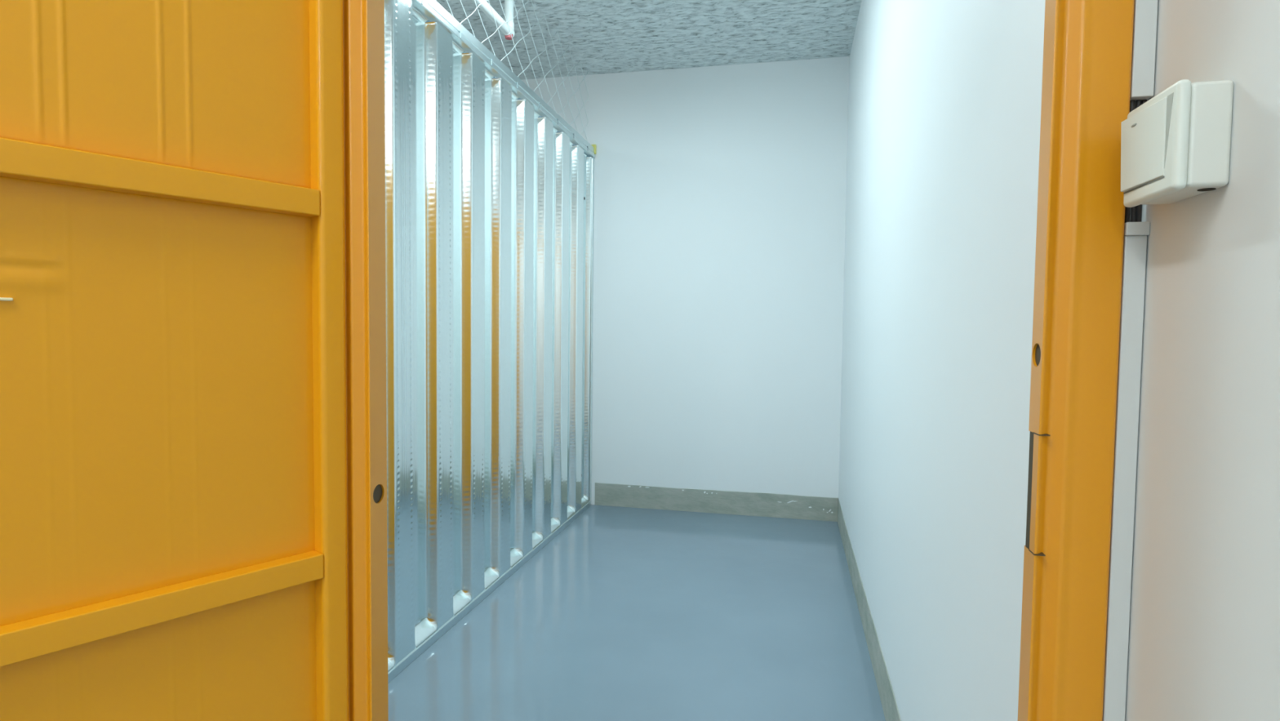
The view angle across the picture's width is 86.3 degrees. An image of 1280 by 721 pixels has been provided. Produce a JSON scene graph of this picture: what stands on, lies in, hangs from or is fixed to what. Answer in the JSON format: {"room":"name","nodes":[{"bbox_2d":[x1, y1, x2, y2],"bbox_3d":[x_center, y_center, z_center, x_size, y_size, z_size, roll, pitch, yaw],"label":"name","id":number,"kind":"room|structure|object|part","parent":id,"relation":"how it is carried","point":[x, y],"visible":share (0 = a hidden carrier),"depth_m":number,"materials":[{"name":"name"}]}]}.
{"room":"storage unit corridor","nodes":[
{"label":"storage unit corridor","id":0,"kind":"room"},
{"bbox_2d":[384,0,595,683],"bbox_3d":[-0.759,-0.154,2.955,0.080,2.515,3.751,1,3,12],"label":"wall","id":1,"kind":"structure","parent":0,"point":[490,190],"depth_m":3.00,"materials":[{"name":"grey metal"}]},
{"bbox_3d":[-0.913,-0.092,2.253,0.048,2.385,0.298,1,3,12],"label":"corrugated panel","id":2,"kind":"part","parent":1,"relation":"part of","materials":[{"name":"silver metal"}]},
{"bbox_3d":[-0.848,-0.105,2.544,0.048,2.385,0.298,1,3,12],"label":"corrugated panel","id":3,"kind":"part","parent":1,"relation":"part of","materials":[{"name":"silver metal"}]},
{"bbox_3d":[-0.784,-0.118,2.835,0.048,2.385,0.298,1,3,12],"label":"corrugated panel","id":4,"kind":"part","parent":1,"relation":"part of","materials":[{"name":"silver metal"}]},
{"bbox_3d":[-0.720,-0.131,3.126,0.048,2.385,0.298,1,3,12],"label":"corrugated panel","id":5,"kind":"part","parent":1,"relation":"part of","materials":[{"name":"silver metal"}]},
{"bbox_3d":[-0.655,-0.143,3.417,0.048,2.385,0.298,1,3,12],"label":"corrugated panel","id":6,"kind":"part","parent":1,"relation":"part of","materials":[{"name":"silver metal"}]},
{"bbox_2d":[446,0,588,141],"bbox_3d":[-0.760,-1.633,2.817,0.005,0.508,3.806,1,3,12],"label":"netting","id":7,"kind":"object","parent":1,"relation":"attached to","point":[446,0],"visible":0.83,"depth_m":3.71,"materials":[{"name":"white metal"}]},
{"bbox_3d":[-0.591,-0.156,3.709,0.048,2.385,0.298,1,3,12],"label":"corrugated panel","id":8,"kind":"part","parent":1,"relation":"part of","materials":[{"name":"silver metal"}]},
{"bbox_3d":[-0.527,-0.169,4.000,0.048,2.385,0.298,1,3,12],"label":"corrugated panel","id":9,"kind":"part","parent":1,"relation":"part of","materials":[{"name":"silver metal"}]},
{"bbox_3d":[-0.462,-0.182,4.291,0.048,2.385,0.298,1,3,12],"label":"corrugated panel","id":10,"kind":"part","parent":1,"relation":"part of","materials":[{"name":"silver metal"}]},
{"bbox_3d":[-0.398,-0.195,4.582,0.048,2.385,0.298,1,3,12],"label":"corrugated panel","id":11,"kind":"part","parent":1,"relation":"part of","materials":[{"name":"silver metal"}]},
{"bbox_3d":[-0.378,-0.202,4.689,0.057,2.391,0.198,1,3,12],"label":"post","id":12,"kind":"part","parent":1,"relation":"part of","materials":[{"name":"silver metal"}]},
{"bbox_2d":[387,504,885,720],"bbox_3d":[-1.792,1.329,-1.029,4.200,0.100,12.305,1,3,12],"label":"floor","id":13,"kind":"structure","parent":0,"point":[626,613],"depth_m":2.79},
{"bbox_2d":[435,0,861,79],"bbox_3d":[-1.756,-1.763,-1.173,4.200,0.100,12.305,1,3,12],"label":"ceiling","id":14,"kind":"structure","parent":0,"point":[606,36],"depth_m":4.02,"materials":[{"name":"grey concrete"}]},
{"bbox_2d":[472,0,515,39],"bbox_3d":[-0.932,-1.751,2.430,0.052,0.241,2.389,1,3,12],"label":"conduit pipe","id":15,"kind":"object","parent":14,"relation":"attached to","point":[484,6],"visible":0.93,"depth_m":3.49,"materials":[{"name":"white paint"}]},
{"bbox_2d":[520,56,849,504],"bbox_3d":[-0.456,-0.480,4.862,4.200,2.995,0.120,1,3,12],"label":"wall","id":16,"kind":"structure","parent":0,"point":[720,191],"depth_m":4.58,"materials":[{"name":"white paint"}]},
{"bbox_2d":[594,482,837,521],"bbox_3d":[0.487,0.960,4.653,1.653,0.160,0.004,1,3,12],"label":"baseboard","id":17,"kind":"structure","parent":16,"relation":"attached to","point":[738,503],"depth_m":4.64,"materials":[{"name":"concrete"}]},
{"bbox_2d":[838,0,1279,720],"bbox_3d":[0.143,-0.175,-1.523,0.273,2.995,12.105,1,3,12],"label":"wall","id":18,"kind":"structure","parent":0,"point":[944,101],"depth_m":1.06,"materials":[{"name":"white paint"}]},
{"bbox_2d":[837,497,901,720],"bbox_3d":[0.889,1.058,2.631,0.002,0.161,3.785,1,3,12],"label":"baseboard","id":19,"kind":"structure","parent":18,"relation":"attached to","point":[889,704],"depth_m":2.62,"materials":[{"name":"concrete"}]},
{"bbox_2d":[1102,221,1150,720],"bbox_3d":[0.483,0.542,0.715,0.020,1.359,0.034,1,3,12],"label":"duct","id":20,"kind":"object","parent":18,"relation":"attached to","point":[1135,244],"visible":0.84,"depth_m":0.68,"materials":[{"name":"grey plastic"}]},
{"bbox_2d":[1124,99,1146,222],"bbox_3d":[0.491,-0.197,0.677,0.015,0.121,0.005,1,3,12],"label":"cable","id":21,"kind":"object","parent":20,"relation":"attached to","point":[1135,214],"visible":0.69,"depth_m":0.68,"materials":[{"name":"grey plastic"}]},
{"bbox_2d":[1129,0,1158,102],"bbox_3d":[0.501,-1.012,0.644,0.019,1.512,0.032,1,3,12],"label":"duct","id":22,"kind":"object","parent":18,"relation":"attached to","point":[1145,11],"visible":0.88,"depth_m":0.66,"materials":[{"name":"grey plastic"}]},
{"bbox_2d":[1120,79,1233,207],"bbox_3d":[0.458,-0.184,0.589,0.046,0.088,0.089,1,3,12],"label":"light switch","id":23,"kind":"object","parent":18,"relation":"attached to","point":[1175,145],"visible":1,"depth_m":0.55,"materials":[{"name":"white plastic"}]},
{"bbox_3d":[-1.714,0.115,1.188,2.747,2.120,0.032,1,3,12],"label":"wall","id":24,"kind":"structure","parent":0,"visible":0},
{"bbox_2d":[0,0,349,720],"bbox_3d":[-0.624,0.181,0.568,0.035,2.030,0.802,3,3,39],"label":"door","id":25,"kind":"structure","parent":24,"relation":"in","point":[174,520],"depth_m":0.72,"materials":[{"name":"orange paint"}]},
{"bbox_3d":[-0.622,-0.410,0.549,0.004,0.433,0.711,3,3,39],"label":"panel","id":26,"kind":"part","parent":25,"relation":"part of","materials":[{"name":"orange wood"}]},
{"bbox_3d":[-0.627,0.041,0.570,0.005,0.414,0.711,3,3,39],"label":"panel","id":27,"kind":"part","parent":25,"relation":"part of","materials":[{"name":"orange paint"}]},
{"bbox_3d":[-0.633,0.479,0.591,0.004,0.406,0.711,3,3,39],"label":"panel","id":28,"kind":"part","parent":25,"relation":"part of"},
{"bbox_3d":[-0.618,-0.179,0.553,0.027,0.031,0.708,3,3,39],"label":"rail","id":29,"kind":"part","parent":25,"relation":"part of","materials":[{"name":"orange paint"}]},
{"bbox_3d":[-0.623,0.262,0.574,0.027,0.030,0.708,3,3,39],"label":"rail","id":30,"kind":"part","parent":25,"relation":"part of","materials":[{"name":"orange metal"}]},
{"bbox_2d":[342,0,1134,720],"bbox_3d":[0.051,0.154,0.792,0.870,2.120,0.038,1,3,12],"label":"trim","id":31,"kind":"structure","parent":24,"relation":"attached to","point":[1087,44],"depth_m":0.69,"materials":[{"name":"orange paint"}]}
]}

